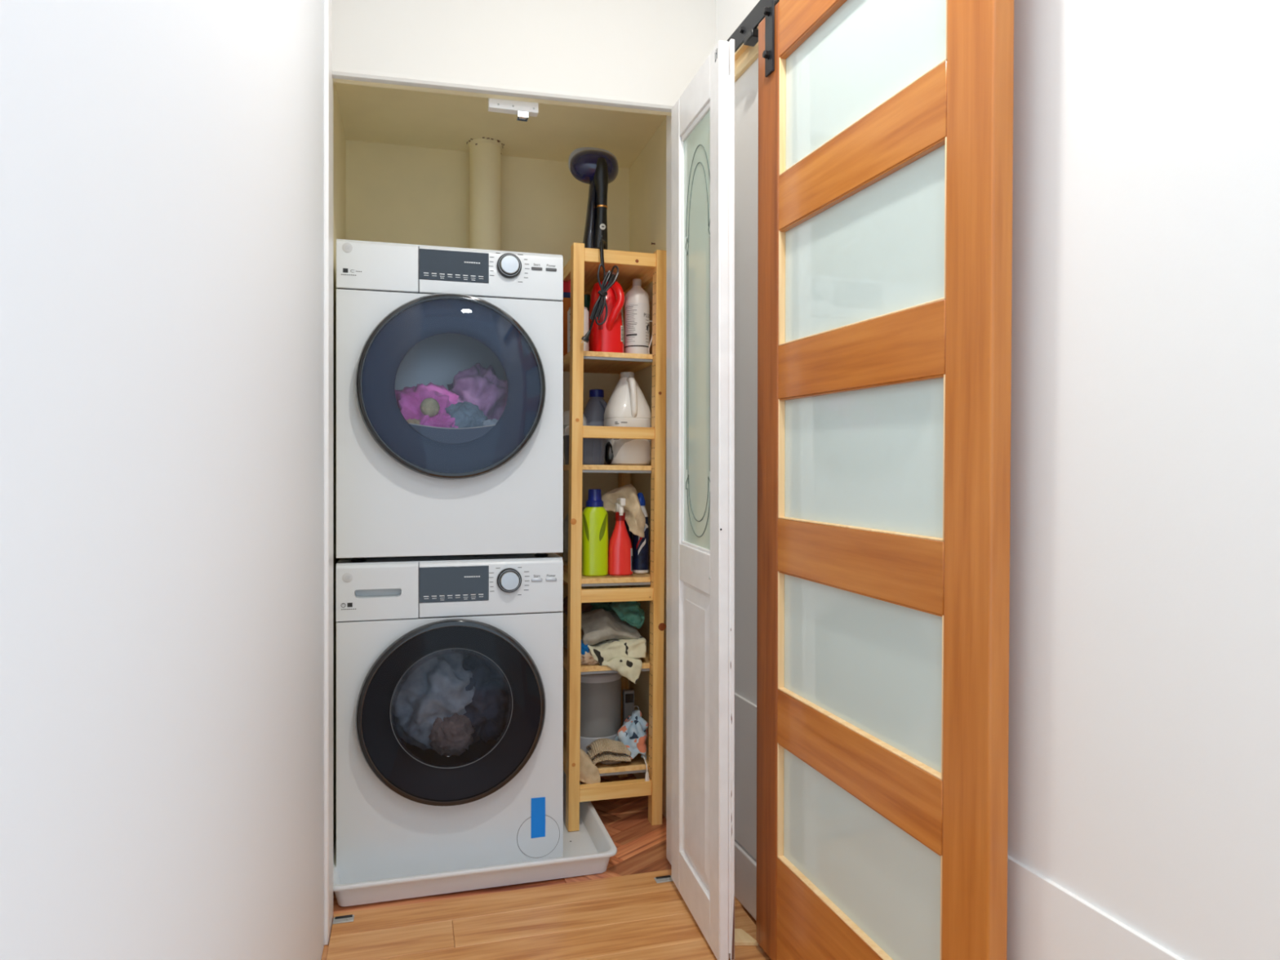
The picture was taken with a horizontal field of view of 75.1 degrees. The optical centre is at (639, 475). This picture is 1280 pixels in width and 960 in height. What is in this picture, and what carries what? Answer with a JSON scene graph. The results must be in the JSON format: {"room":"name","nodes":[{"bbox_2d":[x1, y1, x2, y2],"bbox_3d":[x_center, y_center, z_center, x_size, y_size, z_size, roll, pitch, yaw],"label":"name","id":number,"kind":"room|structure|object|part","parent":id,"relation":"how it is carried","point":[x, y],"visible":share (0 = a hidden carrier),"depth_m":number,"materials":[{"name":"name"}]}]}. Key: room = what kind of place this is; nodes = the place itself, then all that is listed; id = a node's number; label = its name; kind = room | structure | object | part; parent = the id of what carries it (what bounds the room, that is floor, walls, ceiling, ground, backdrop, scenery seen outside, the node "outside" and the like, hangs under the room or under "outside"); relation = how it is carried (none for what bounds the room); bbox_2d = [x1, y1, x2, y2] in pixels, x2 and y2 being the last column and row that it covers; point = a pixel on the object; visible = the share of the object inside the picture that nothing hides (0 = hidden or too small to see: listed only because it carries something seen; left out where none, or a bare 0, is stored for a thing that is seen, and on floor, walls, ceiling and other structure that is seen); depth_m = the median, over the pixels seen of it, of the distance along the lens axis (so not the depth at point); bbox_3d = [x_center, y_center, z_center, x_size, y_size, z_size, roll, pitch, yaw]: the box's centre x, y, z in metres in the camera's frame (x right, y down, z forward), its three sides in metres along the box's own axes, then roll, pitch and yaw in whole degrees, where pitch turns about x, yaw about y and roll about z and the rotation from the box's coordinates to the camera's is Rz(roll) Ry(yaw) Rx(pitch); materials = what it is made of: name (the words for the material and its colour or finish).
{"room":"laundry closet hallway","nodes":[
{"label":"laundry closet hallway","id":0,"kind":"room"},
{"bbox_2d":[0,0,346,959],"bbox_3d":[-0.585,-0.260,1.135,0.140,2.770,3.400,0,0,-16],"label":"wall","id":1,"kind":"structure","parent":0,"point":[162,162],"depth_m":0.67,"materials":[{"name":"white paint"}]},
{"bbox_2d":[324,0,333,945],"bbox_3d":[-0.742,-0.279,1.981,0.011,2.732,0.125,0,0,-16],"label":"trim","id":2,"kind":"structure","parent":1,"relation":"attached to","point":[328,81],"depth_m":1.92,"materials":[{"name":"white"}]},
{"bbox_2d":[346,139,629,732],"bbox_3d":[-0.489,-0.030,2.962,1.160,2.310,0.070,0,0,-16],"label":"wall","id":3,"kind":"structure","parent":0,"point":[396,193],"depth_m":2.90,"materials":[{"name":"beige paint"}]},
{"bbox_2d":[334,82,666,168],"bbox_3d":[-0.395,-1.155,2.583,1.180,0.060,0.850,0,0,-16],"label":"ceiling","id":4,"kind":"structure","parent":0,"point":[416,118],"depth_m":2.67,"materials":[{"name":"beige paint"}]},
{"bbox_2d":[331,0,715,112],"bbox_3d":[-0.264,-1.303,2.140,1.035,0.684,0.018,0,0,-16],"label":"wall","id":5,"kind":"structure","parent":0,"point":[630,54],"depth_m":2.13,"materials":[{"name":"white paint"}]},
{"bbox_2d":[332,78,671,115],"bbox_3d":[-0.271,-1.094,2.164,1.035,0.262,0.025,0,0,-16],"label":"trim","id":6,"kind":"structure","parent":5,"relation":"attached to","point":[335,80],"depth_m":2.14,"materials":[{"name":"beige paint"}]},
{"bbox_2d":[488,97,538,121],"bbox_3d":[-0.331,-0.963,2.175,0.128,0.064,0.028,0,0,-16],"label":"door latch","id":7,"kind":"object","parent":6,"relation":"attached to","point":[522,109],"depth_m":2.17,"materials":[{"name":"white"}]},
{"bbox_2d":[666,115,671,865],"bbox_3d":[0.155,-0.025,2.305,0.142,2.200,0.100,0,0,-16],"label":"door frame","id":8,"kind":"structure","parent":5,"relation":"attached to","point":[668,118],"depth_m":2.30,"materials":[{"name":"white"}]},
{"bbox_2d":[321,773,771,959],"bbox_3d":[0.291,1.100,1.383,1.900,0.050,3.410,0,0,-16],"label":"floor","id":9,"kind":"structure","parent":0,"point":[633,917],"depth_m":2.01,"materials":[{"name":"brown wood"}]},
{"bbox_2d":[332,914,354,924],"bbox_3d":[-0.716,1.072,2.010,0.048,0.006,0.028,0,0,-16],"label":"bracket","id":10,"kind":"object","parent":9,"relation":"on","point":[346,918],"visible":1,"depth_m":2.01,"materials":[{"name":"silver metal"}]},
{"bbox_2d":[333,770,617,906],"bbox_3d":[-0.516,1.046,2.509,0.743,0.063,0.768,0,0,-16],"label":"drip tray","id":11,"kind":"object","parent":9,"relation":"on","point":[588,851],"visible":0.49,"depth_m":2.18,"materials":[{"name":"white plastic"}]},
{"bbox_2d":[336,552,563,884],"bbox_3d":[-0.574,0.650,2.501,0.596,0.841,0.662,0,0,-16],"label":"washer","id":12,"kind":"object","parent":11,"relation":"on","point":[403,809],"depth_m":2.23,"materials":[{"name":"white metal"}]},
{"bbox_2d":[341,602,355,609],"bbox_3d":[-0.758,0.341,2.164,0.038,0.018,0.001,0,0,-15],"label":"print","id":13,"kind":"object","parent":12,"relation":"attached to","point":[344,606],"depth_m":2.16,"materials":[{"name":"grey"}]},
{"bbox_3d":[-0.694,0.305,2.204,0.207,0.150,0.042,0,0,-15],"label":"detergent drawer","id":14,"kind":"part","parent":12,"relation":"part of","materials":[{"name":"plastic"}]},
{"bbox_2d":[391,648,475,750],"bbox_3d":[-0.601,0.649,2.459,0.295,0.323,0.266,0,0,-16],"label":"cloth","id":15,"kind":"object","parent":12,"relation":"in","point":[433,687],"visible":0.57,"depth_m":2.37,"materials":[{"name":"fabric"}]},
{"bbox_2d":[336,239,563,561],"bbox_3d":[-0.574,-0.194,2.501,0.596,0.844,0.662,0,0,-16],"label":"dryer","id":16,"kind":"object","parent":12,"relation":"on","point":[408,315],"visible":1,"depth_m":2.23,"materials":[{"name":"white metal"}]},
{"bbox_2d":[341,268,361,275],"bbox_3d":[-0.751,-0.529,2.166,0.050,0.018,0.001,0,0,-15],"label":"print","id":17,"kind":"object","parent":16,"relation":"attached to","point":[344,272],"depth_m":2.17,"materials":[{"name":"grey"}]},
{"bbox_3d":[-0.694,-0.551,2.204,0.207,0.130,0.042,0,0,-15],"label":"fascia panel","id":18,"kind":"part","parent":16,"relation":"part of","materials":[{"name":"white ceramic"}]},
{"bbox_2d":[406,418,420,424],"bbox_3d":[-0.628,-0.130,2.293,0.084,0.055,0.055,0,0,-16],"label":"cloth","id":19,"kind":"object","parent":16,"relation":"in","point":[410,420],"visible":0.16,"depth_m":2.28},
{"bbox_2d":[395,382,462,427],"bbox_3d":[-0.618,-0.139,2.388,0.293,0.255,0.230,0,0,-16],"label":"towel","id":20,"kind":"object","parent":16,"relation":"in","point":[409,400],"visible":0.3,"depth_m":2.33,"materials":[{"name":"fabric"}]},
{"bbox_2d":[419,413,457,427],"bbox_3d":[-0.556,-0.125,2.321,0.152,0.094,0.070,0,0,-16],"label":"towel","id":21,"kind":"object","parent":16,"relation":"in","point":[443,420],"visible":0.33,"depth_m":2.30,"materials":[{"name":"fabric"}]},
{"bbox_2d":[420,397,439,417],"bbox_3d":[-0.579,-0.187,2.295,0.052,0.053,0.052,0,0,-16],"label":"ball","id":22,"kind":"object","parent":21,"relation":"on","point":[430,406],"visible":1,"depth_m":2.28,"materials":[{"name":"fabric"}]},
{"bbox_3d":[-0.495,-0.235,2.209,0.495,0.495,0.026,0,0,-15],"label":"door","id":23,"kind":"part","parent":16,"relation":"part of","materials":[{"name":"black"}]},
{"bbox_2d":[423,261,483,279],"bbox_3d":[-0.500,-0.551,2.234,0.157,0.049,0.001,0,0,-16],"label":"print","id":24,"kind":"object","parent":16,"relation":"attached to","point":[464,261],"depth_m":2.24},
{"bbox_2d":[444,401,487,427],"bbox_3d":[-0.501,-0.130,2.362,0.149,0.160,0.106,0,0,-16],"label":"cloth","id":25,"kind":"object","parent":16,"relation":"in","point":[467,415],"visible":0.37,"depth_m":2.33,"materials":[{"name":"fabric"}]},
{"bbox_2d":[447,362,507,420],"bbox_3d":[-0.471,-0.196,2.487,0.242,0.282,0.236,0,0,4],"label":"towel","id":26,"kind":"object","parent":16,"relation":"in","point":[478,385],"visible":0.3,"depth_m":2.40,"materials":[{"name":"fabric"}]},
{"bbox_2d":[466,137,504,250],"bbox_3d":[-0.526,-0.872,2.829,0.125,0.507,0.120,0,0,-16],"label":"vent pipe","id":27,"kind":"object","parent":16,"relation":"on","point":[485,153],"visible":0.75,"depth_m":2.79,"materials":[{"name":"beige paint"}]},
{"bbox_2d":[482,418,497,426],"bbox_3d":[-0.422,-0.124,2.373,0.157,0.078,0.084,0,0,-16],"label":"cloth","id":28,"kind":"object","parent":16,"relation":"in","point":[488,422],"visible":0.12,"depth_m":2.35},
{"bbox_3d":[-0.406,-0.551,2.284,0.388,0.130,0.042,0,0,-15],"label":"control panel","id":29,"kind":"part","parent":16,"relation":"part of","materials":[{"name":"plastic"}]},
{"bbox_3d":[-0.356,-0.572,2.268,0.067,0.067,0.014,0,0,-15],"label":"knob","id":30,"kind":"part","parent":16,"relation":"part of","materials":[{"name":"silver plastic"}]},
{"bbox_3d":[-0.495,0.630,2.209,0.495,0.495,0.026,0,0,-15],"label":"door","id":31,"kind":"part","parent":12,"relation":"part of","materials":[{"name":"black"}]},
{"bbox_2d":[428,712,475,756],"bbox_3d":[-0.537,0.739,2.378,0.131,0.126,0.084,0,0,-16],"label":"cloth","id":32,"kind":"object","parent":12,"relation":"in","point":[451,736],"visible":0.99,"depth_m":2.35,"materials":[{"name":"fabric"}]},
{"bbox_2d":[423,575,483,599],"bbox_3d":[-0.500,0.303,2.234,0.157,0.062,0.001,0,0,-16],"label":"print","id":33,"kind":"object","parent":12,"relation":"attached to","point":[478,575],"depth_m":2.24},
{"bbox_2d":[462,650,511,742],"bbox_3d":[-0.462,0.653,2.488,0.200,0.285,0.216,0,0,-16],"label":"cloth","id":34,"kind":"object","parent":12,"relation":"in","point":[489,711],"visible":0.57,"depth_m":2.42,"materials":[{"name":"fabric"}]},
{"bbox_3d":[-0.406,0.305,2.284,0.388,0.150,0.042,0,0,-15],"label":"control panel","id":35,"kind":"part","parent":12,"relation":"part of","materials":[{"name":"plastic"}]},
{"bbox_3d":[-0.356,0.287,2.268,0.067,0.067,0.014,0,0,-15],"label":"knob","id":36,"kind":"part","parent":12,"relation":"part of","materials":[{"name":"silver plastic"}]},
{"bbox_3d":[-0.281,0.945,2.296,0.040,0.110,0.001,0,0,-16],"label":"tape strip","id":37,"kind":"part","parent":12,"relation":"part of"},
{"bbox_2d":[554,242,666,831],"bbox_3d":[-0.125,0.191,2.759,0.303,1.776,0.466,1,0,-15],"label":"shelf unit","id":38,"kind":"object","parent":9,"relation":"on","point":[582,267],"visible":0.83,"depth_m":2.56,"materials":[{"name":"brown wood"}]},
{"bbox_2d":[562,279,570,355],"bbox_3d":[-0.253,-0.510,2.763,0.045,0.262,0.101,0,0,-16],"label":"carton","id":39,"kind":"object","parent":38,"relation":"on","point":[566,285],"visible":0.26,"depth_m":2.71,"materials":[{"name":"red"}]},
{"bbox_3d":[-0.246,-0.653,2.726,0.018,0.041,0.376,1,0,-15],"label":"rail","id":40,"kind":"part","parent":38,"relation":"part of","materials":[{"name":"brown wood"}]},
{"bbox_2d":[563,626,583,648],"bbox_3d":[-0.141,0.530,2.760,0.254,0.111,0.222,0,0,-16],"label":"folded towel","id":41,"kind":"object","parent":38,"relation":"on","point":[565,632],"visible":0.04,"depth_m":2.71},
{"bbox_2d":[563,595,591,615],"bbox_3d":[-0.210,0.435,2.781,0.114,0.081,0.110,0,0,-16],"label":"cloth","id":42,"kind":"object","parent":41,"relation":"on","point":[585,606],"visible":0.33,"depth_m":2.75,"materials":[{"name":"fabric"}]},
{"bbox_2d":[590,601,615,613],"bbox_3d":[-0.129,0.433,2.807,0.153,0.089,0.119,0,0,-16],"label":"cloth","id":43,"kind":"object","parent":41,"relation":"on","point":[605,606],"visible":0.13,"depth_m":2.76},
{"bbox_2d":[562,507,585,563],"bbox_3d":[-0.204,0.202,2.765,0.121,0.230,0.134,0,0,-16],"label":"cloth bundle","id":44,"kind":"object","parent":38,"relation":"on","point":[565,555],"visible":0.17,"depth_m":2.74,"materials":[{"name":"fabric"}]},
{"bbox_2d":[563,409,586,465],"bbox_3d":[-0.225,-0.124,2.755,0.102,0.184,0.102,0,0,7],"label":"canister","id":45,"kind":"object","parent":38,"relation":"on","point":[566,414],"visible":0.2,"depth_m":2.71,"materials":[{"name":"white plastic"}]},
{"bbox_3d":[-0.197,0.185,2.521,0.034,1.768,0.044,1,0,-15],"label":"post","id":46,"kind":"part","parent":38,"relation":"part of","materials":[{"name":"brown wood"}]},
{"bbox_2d":[567,306,588,352],"bbox_3d":[-0.193,-0.451,2.598,0.067,0.143,0.067,0,0,-16],"label":"can","id":47,"kind":"object","parent":38,"relation":"on","point":[585,309],"visible":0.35,"depth_m":2.58,"materials":[{"name":"white"}]},
{"bbox_2d":[563,425,605,465],"bbox_3d":[-0.176,-0.093,2.618,0.135,0.122,0.116,0,0,-16],"label":"bin","id":48,"kind":"object","parent":38,"relation":"on","point":[593,449],"visible":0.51,"depth_m":2.57,"materials":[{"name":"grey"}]},
{"bbox_3d":[-0.219,-0.136,2.568,0.025,0.035,0.041,0,0,-30],"label":"rope handle","id":49,"kind":"part","parent":48,"relation":"part of","materials":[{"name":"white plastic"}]},
{"bbox_2d":[583,294,590,319],"bbox_3d":[-0.178,-0.489,2.768,0.058,0.220,0.058,0,0,-16],"label":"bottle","id":50,"kind":"object","parent":38,"relation":"on","point":[587,297],"visible":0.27,"depth_m":2.75,"materials":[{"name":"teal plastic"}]},
{"bbox_2d":[580,649,598,665],"bbox_3d":[-0.154,0.562,2.593,0.098,0.047,0.079,0,0,-16],"label":"striped cloth","id":51,"kind":"object","parent":38,"relation":"on","point":[586,659],"visible":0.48,"depth_m":2.56,"materials":[{"name":"fabric"}]},
{"bbox_2d":[581,640,589,654],"bbox_3d":[-0.179,0.543,2.600,0.049,0.058,0.068,0,0,-16],"label":"cloth","id":52,"kind":"object","parent":51,"relation":"on","point":[584,648],"visible":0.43,"depth_m":2.57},
{"bbox_2d":[579,748,600,783],"bbox_3d":[-0.161,0.899,2.570,0.068,0.112,0.061,0,0,-16],"label":"towel","id":53,"kind":"object","parent":38,"relation":"on","point":[588,772],"visible":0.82,"depth_m":2.54,"materials":[{"name":"fabric"}]},
{"bbox_2d":[568,146,618,344],"bbox_3d":[-0.127,-0.718,2.583,0.162,0.658,0.197,0,0,-16],"label":"steamer","id":54,"kind":"object","parent":38,"relation":"on","point":[597,167],"visible":0.94,"depth_m":2.61,"materials":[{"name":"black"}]},
{"bbox_3d":[-0.159,-0.801,2.647,0.044,0.262,0.056,0,0,-15],"label":"water tank","id":55,"kind":"part","parent":54,"relation":"part of","materials":[{"name":"black plastic"}]},
{"bbox_3d":[-0.149,-0.993,2.662,0.162,0.108,0.014,0,0,-15],"label":"steam plate","id":56,"kind":"part","parent":54,"relation":"part of","materials":[{"name":"grey plastic"}]},
{"bbox_3d":[-0.125,-0.568,2.548,0.100,0.302,0.116,0,0,-15],"label":"cord","id":57,"kind":"part","parent":54,"relation":"part of","materials":[{"name":"black plastic"}]},
{"bbox_2d":[581,488,608,576],"bbox_3d":[-0.143,0.180,2.632,0.083,0.272,0.069,0,0,-16],"label":"bottle","id":58,"kind":"object","parent":38,"relation":"on","point":[594,516],"visible":0.98,"depth_m":2.60,"materials":[{"name":"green plastic"}]},
{"bbox_2d":[582,389,607,465],"bbox_3d":[-0.144,-0.159,2.789,0.112,0.255,0.118,0,0,-16],"label":"bottle","id":59,"kind":"object","parent":38,"relation":"on","point":[594,410],"visible":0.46,"depth_m":2.76,"materials":[{"name":"grey plastic"}]},
{"bbox_3d":[-0.117,-0.199,2.759,0.017,0.109,0.047,0,0,-39],"label":"handle","id":60,"kind":"part","parent":59,"relation":"part of","materials":[{"name":"grey plastic"}]},
{"bbox_2d":[580,672,622,755],"bbox_3d":[-0.148,0.765,2.740,0.177,0.275,0.177,0,0,-16],"label":"canister","id":61,"kind":"object","parent":38,"relation":"on","point":[600,693],"visible":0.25,"depth_m":2.66,"materials":[{"name":"grey plastic"}]},
{"bbox_3d":[-0.148,0.645,2.740,0.177,0.036,0.177,0,0,-15],"label":"lid","id":62,"kind":"part","parent":61,"relation":"part of","materials":[{"name":"grey plastic"}]},
{"bbox_2d":[588,271,624,352],"bbox_3d":[-0.106,-0.514,2.653,0.105,0.270,0.181,0,0,-16],"label":"jug","id":63,"kind":"object","parent":38,"relation":"on","point":[609,336],"visible":0.7,"depth_m":2.60,"materials":[{"name":"red plastic"}]},
{"bbox_3d":[-0.122,-0.512,2.599,0.017,0.115,0.016,0,0,11],"label":"grip shadow panel","id":64,"kind":"part","parent":63,"relation":"part of","materials":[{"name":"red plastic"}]},
{"bbox_3d":[-0.084,-0.532,2.599,0.049,0.181,0.076,0,0,-38],"label":"handle","id":65,"kind":"part","parent":63,"relation":"part of","materials":[{"name":"red plastic"}]},
{"bbox_2d":[586,737,631,764],"bbox_3d":[-0.100,0.861,2.620,0.136,0.067,0.124,0,0,-16],"label":"folded towel","id":66,"kind":"object","parent":38,"relation":"on","point":[604,748],"visible":0.98,"depth_m":2.58,"materials":[{"name":"fabric"}]},
{"bbox_2d":[604,441,613,464],"bbox_3d":[-0.096,-0.071,2.623,0.028,0.072,0.030,0,0,-16],"label":"coiled cable","id":67,"kind":"object","parent":38,"relation":"on","point":[608,445],"visible":0.97,"depth_m":2.62,"materials":[{"name":"black plastic"}]},
{"bbox_2d":[599,752,625,764],"bbox_3d":[-0.092,0.881,2.623,0.105,0.043,0.076,0,0,-16],"label":"cloth","id":68,"kind":"object","parent":38,"relation":"on","point":[607,762],"visible":0.26,"depth_m":2.59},
{"bbox_2d":[597,655,642,684],"bbox_3d":[-0.068,0.599,2.575,0.148,0.093,0.049,0,0,-10],"label":"cloth","id":69,"kind":"object","parent":38,"relation":"hanging from","point":[629,668],"visible":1,"depth_m":2.56,"materials":[{"name":"fabric"}]},
{"bbox_2d":[587,633,646,662],"bbox_3d":[-0.080,0.543,2.620,0.187,0.070,0.110,0,0,-16],"label":"cloth","id":70,"kind":"object","parent":69,"relation":"on","point":[606,650],"visible":0.89,"depth_m":2.58,"materials":[{"name":"fabric"}]},
{"bbox_2d":[581,608,639,645],"bbox_3d":[-0.112,0.482,2.676,0.194,0.095,0.185,0,0,-16],"label":"towel","id":71,"kind":"object","parent":70,"relation":"on","point":[597,625],"visible":0.93,"depth_m":2.62,"materials":[{"name":"fabric"}]},
{"bbox_2d":[609,600,644,629],"bbox_3d":[-0.043,0.446,2.716,0.102,0.094,0.152,0,0,-16],"label":"towel","id":72,"kind":"object","parent":71,"relation":"on","point":[630,612],"visible":0.86,"depth_m":2.68,"materials":[{"name":"fabric"}]},
{"bbox_2d":[608,497,633,575],"bbox_3d":[-0.061,0.194,2.643,0.081,0.244,0.074,0,0,-16],"label":"spray bottle","id":73,"kind":"object","parent":38,"relation":"on","point":[620,548],"visible":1,"depth_m":2.63,"materials":[{"name":"red plastic"}]},
{"bbox_2d":[601,484,645,537],"bbox_3d":[-0.066,0.112,2.668,0.179,0.169,0.085,0,0,22],"label":"rag","id":74,"kind":"object","parent":73,"relation":"on","point":[635,518],"visible":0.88,"depth_m":2.64,"materials":[{"name":"fabric"}]},
{"bbox_3d":[-0.058,0.192,2.997,0.034,1.776,0.044,1,0,-15],"label":"post","id":75,"kind":"part","parent":38,"relation":"part of","materials":[{"name":"brown wood"}]},
{"bbox_2d":[603,371,651,465],"bbox_3d":[-0.039,-0.182,2.681,0.145,0.300,0.157,0,0,-16],"label":"gallon jug","id":76,"kind":"object","parent":38,"relation":"on","point":[627,406],"visible":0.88,"depth_m":2.62,"materials":[{"name":"white plastic"}]},
{"bbox_3d":[-0.025,-0.246,2.635,0.024,0.139,0.061,0,0,-15],"label":"handle","id":77,"kind":"part","parent":76,"relation":"part of","materials":[{"name":"white plastic"}]},
{"bbox_2d":[624,520,631,542],"bbox_3d":[-0.042,0.213,2.754,0.044,0.206,0.052,0,0,-16],"label":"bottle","id":78,"kind":"object","parent":38,"relation":"on","point":[629,532],"visible":0.02,"depth_m":2.73,"materials":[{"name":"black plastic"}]},
{"bbox_2d":[622,688,639,724],"bbox_3d":[-0.028,0.810,2.780,0.056,0.185,0.032,0,0,-16],"label":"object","id":79,"kind":"object","parent":38,"relation":"on","point":[628,706],"visible":0.61,"depth_m":2.77,"materials":[{"name":"grey"}]},
{"bbox_2d":[614,709,648,762],"bbox_3d":[-0.024,0.827,2.642,0.111,0.146,0.095,0,0,-16],"label":"rag","id":80,"kind":"object","parent":38,"relation":"on","point":[633,734],"visible":0.93,"depth_m":2.62,"materials":[{"name":"fabric"}]},
{"bbox_2d":[624,278,649,354],"bbox_3d":[-0.010,-0.506,2.695,0.081,0.254,0.080,0,0,-16],"label":"bottle","id":81,"kind":"object","parent":38,"relation":"on","point":[637,328],"visible":0.92,"depth_m":2.66,"materials":[{"name":"white plastic"}]},
{"bbox_3d":[0.006,-0.651,2.796,0.018,0.041,0.376,1,0,-15],"label":"rail","id":82,"kind":"part","parent":38,"relation":"part of","materials":[{"name":"brown wood"}]},
{"bbox_2d":[631,492,648,573],"bbox_3d":[0.001,0.186,2.698,0.051,0.260,0.065,0,0,-16],"label":"bottle","id":83,"kind":"object","parent":38,"relation":"on","point":[640,545],"visible":0.7,"depth_m":2.67,"materials":[{"name":"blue plastic"}]},
{"bbox_2d":[642,755,648,781],"bbox_3d":[0.011,0.926,2.614,0.023,0.094,0.092,0,0,-16],"label":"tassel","id":84,"kind":"object","parent":38,"relation":"on","point":[646,776],"visible":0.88,"depth_m":2.57,"materials":[{"name":"fabric"}]},
{"bbox_2d":[648,320,652,354],"bbox_3d":[0.026,-0.440,2.720,0.022,0.123,0.173,0,0,-8],"label":"cable","id":85,"kind":"object","parent":38,"relation":"on","point":[649,321],"visible":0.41,"depth_m":2.64,"materials":[{"name":"white plastic"}]},
{"bbox_3d":[0.055,0.192,2.591,0.034,1.776,0.044,1,0,-15],"label":"post","id":86,"kind":"part","parent":38,"relation":"part of","materials":[{"name":"brown wood"}]},
{"bbox_2d":[653,875,672,883],"bbox_3d":[0.064,1.072,2.209,0.048,0.006,0.028,0,0,-16],"label":"bracket","id":87,"kind":"object","parent":9,"relation":"on","point":[666,878],"visible":0.88,"depth_m":2.21,"materials":[{"name":"silver metal"}]},
{"bbox_2d":[734,928,758,946],"bbox_3d":[0.226,1.070,1.929,0.047,0.010,0.094,0,0,-30],"label":"wood shim","id":88,"kind":"object","parent":9,"relation":"on","point":[742,938],"visible":0.6,"depth_m":1.91,"materials":[{"name":"wood"}]},
{"bbox_2d":[629,117,666,817],"bbox_3d":[0.116,-0.030,2.720,0.122,2.310,0.720,0,0,-16],"label":"wall","id":89,"kind":"structure","parent":0,"point":[647,173],"depth_m":2.80,"materials":[{"name":"beige paint"}]},
{"bbox_2d":[715,0,1279,959],"bbox_3d":[0.664,-0.279,1.084,0.135,2.732,2.620,0,0,-18],"label":"wall","id":90,"kind":"structure","parent":0,"point":[1144,745],"depth_m":1.02,"materials":[{"name":"white paint"}]},
{"bbox_2d":[671,39,734,959],"bbox_3d":[0.144,0.050,2.004,0.040,2.036,0.379,0,0,-14],"label":"door","id":91,"kind":"structure","parent":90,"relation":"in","point":[703,117],"depth_m":1.94,"materials":[{"name":"white paint"}]},
{"bbox_3d":[0.140,1.011,1.999,0.023,0.111,0.240,0,0,-14],"label":"rail","id":92,"kind":"part","parent":91,"relation":"part of","materials":[{"name":"white paint"}]},
{"bbox_3d":[0.140,0.223,1.999,0.023,0.098,0.240,0,0,-14],"label":"rail","id":93,"kind":"part","parent":91,"relation":"part of","materials":[{"name":"white paint"}]},
{"bbox_3d":[0.140,-0.906,1.999,0.023,0.106,0.240,0,0,-14],"label":"rail","id":94,"kind":"part","parent":91,"relation":"part of","materials":[{"name":"white paint"}]},
{"bbox_3d":[0.135,0.614,1.998,0.007,0.696,0.240,0,0,-14],"label":"raised panel","id":95,"kind":"part","parent":91,"relation":"part of","materials":[{"name":"white paint"}]},
{"bbox_3d":[0.141,-0.340,2.000,0.004,1.039,0.240,0,0,-14],"label":"glass panel","id":96,"kind":"part","parent":91,"relation":"part of","materials":[{"name":"white"}]},
{"bbox_2d":[734,840,756,919],"bbox_3d":[0.596,1.008,1.056,0.014,0.134,2.590,0,0,-18],"label":"baseboard","id":97,"kind":"structure","parent":90,"relation":"attached to","point":[745,866],"depth_m":2.06,"materials":[{"name":"white"}]},
{"bbox_2d":[734,26,758,82],"bbox_3d":[0.526,-1.051,1.259,0.019,0.074,2.040,0,0,-18],"label":"board","id":98,"kind":"object","parent":90,"relation":"attached to","point":[745,55],"visible":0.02,"depth_m":2.07,"materials":[{"name":"brown wood"}]},
{"bbox_2d":[727,0,779,53],"bbox_3d":[0.498,-1.048,1.248,0.042,0.067,1.736,0,0,-18],"label":"sliding track","id":99,"kind":"object","parent":98,"relation":"attached to","point":[747,33],"visible":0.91,"depth_m":1.94,"materials":[{"name":"black metal"}]},
{"bbox_2d":[755,0,1013,959],"bbox_3d":[0.385,-0.069,1.519,0.055,2.269,0.741,0,1,-18],"label":"sliding door","id":100,"kind":"structure","parent":99,"relation":"hanging from","point":[885,184],"depth_m":1.42,"materials":[{"name":"brown wood"}]},
{"bbox_3d":[0.394,-0.939,1.507,0.035,0.120,0.539,0,1,-18],"label":"rail","id":101,"kind":"part","parent":100,"relation":"part of","materials":[{"name":"brown wood"}]},
{"bbox_3d":[0.394,0.945,1.540,0.035,0.240,0.539,0,1,-18],"label":"rail","id":102,"kind":"part","parent":100,"relation":"part of","materials":[{"name":"brown wood"}]},
{"bbox_3d":[0.394,0.520,1.532,0.035,0.115,0.539,0,1,-18],"label":"rail","id":103,"kind":"part","parent":100,"relation":"part of","materials":[{"name":"brown wood"}]},
{"bbox_3d":[0.394,0.153,1.526,0.035,0.112,0.539,0,1,-18],"label":"rail","id":104,"kind":"part","parent":100,"relation":"part of","materials":[{"name":"brown wood"}]},
{"bbox_3d":[0.394,-0.214,1.520,0.035,0.113,0.539,0,1,-18],"label":"rail","id":105,"kind":"part","parent":100,"relation":"part of","materials":[{"name":"brown wood"}]},
{"bbox_3d":[0.395,0.702,1.536,0.005,0.248,0.539,0,1,-18],"label":"pane","id":106,"kind":"part","parent":100,"relation":"part of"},
{"bbox_3d":[0.394,-0.572,1.513,0.035,0.114,0.539,0,1,-18],"label":"rail","id":107,"kind":"part","parent":100,"relation":"part of","materials":[{"name":"brown wood"}]},
{"bbox_3d":[0.395,0.336,1.529,0.006,0.253,0.539,0,1,-18],"label":"pane","id":108,"kind":"part","parent":100,"relation":"part of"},
{"bbox_3d":[0.394,-0.030,1.523,0.005,0.254,0.539,0,1,-18],"label":"pane","id":109,"kind":"part","parent":100,"relation":"part of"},
{"bbox_3d":[0.394,-0.393,1.517,0.005,0.244,0.539,0,1,-18],"label":"pane","id":110,"kind":"part","parent":100,"relation":"part of","materials":[{"name":"white glass"}]},
{"bbox_3d":[0.394,-0.754,1.510,0.005,0.250,0.539,0,1,-18],"label":"pane","id":111,"kind":"part","parent":100,"relation":"part of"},
{"bbox_2d":[734,693,1184,959],"bbox_3d":[0.598,0.748,1.057,0.008,0.371,2.590,0,0,-18],"label":"trim","id":112,"kind":"structure","parent":90,"relation":"attached to","point":[1046,921],"depth_m":1.17,"materials":[{"name":"white paint"}]}
]}

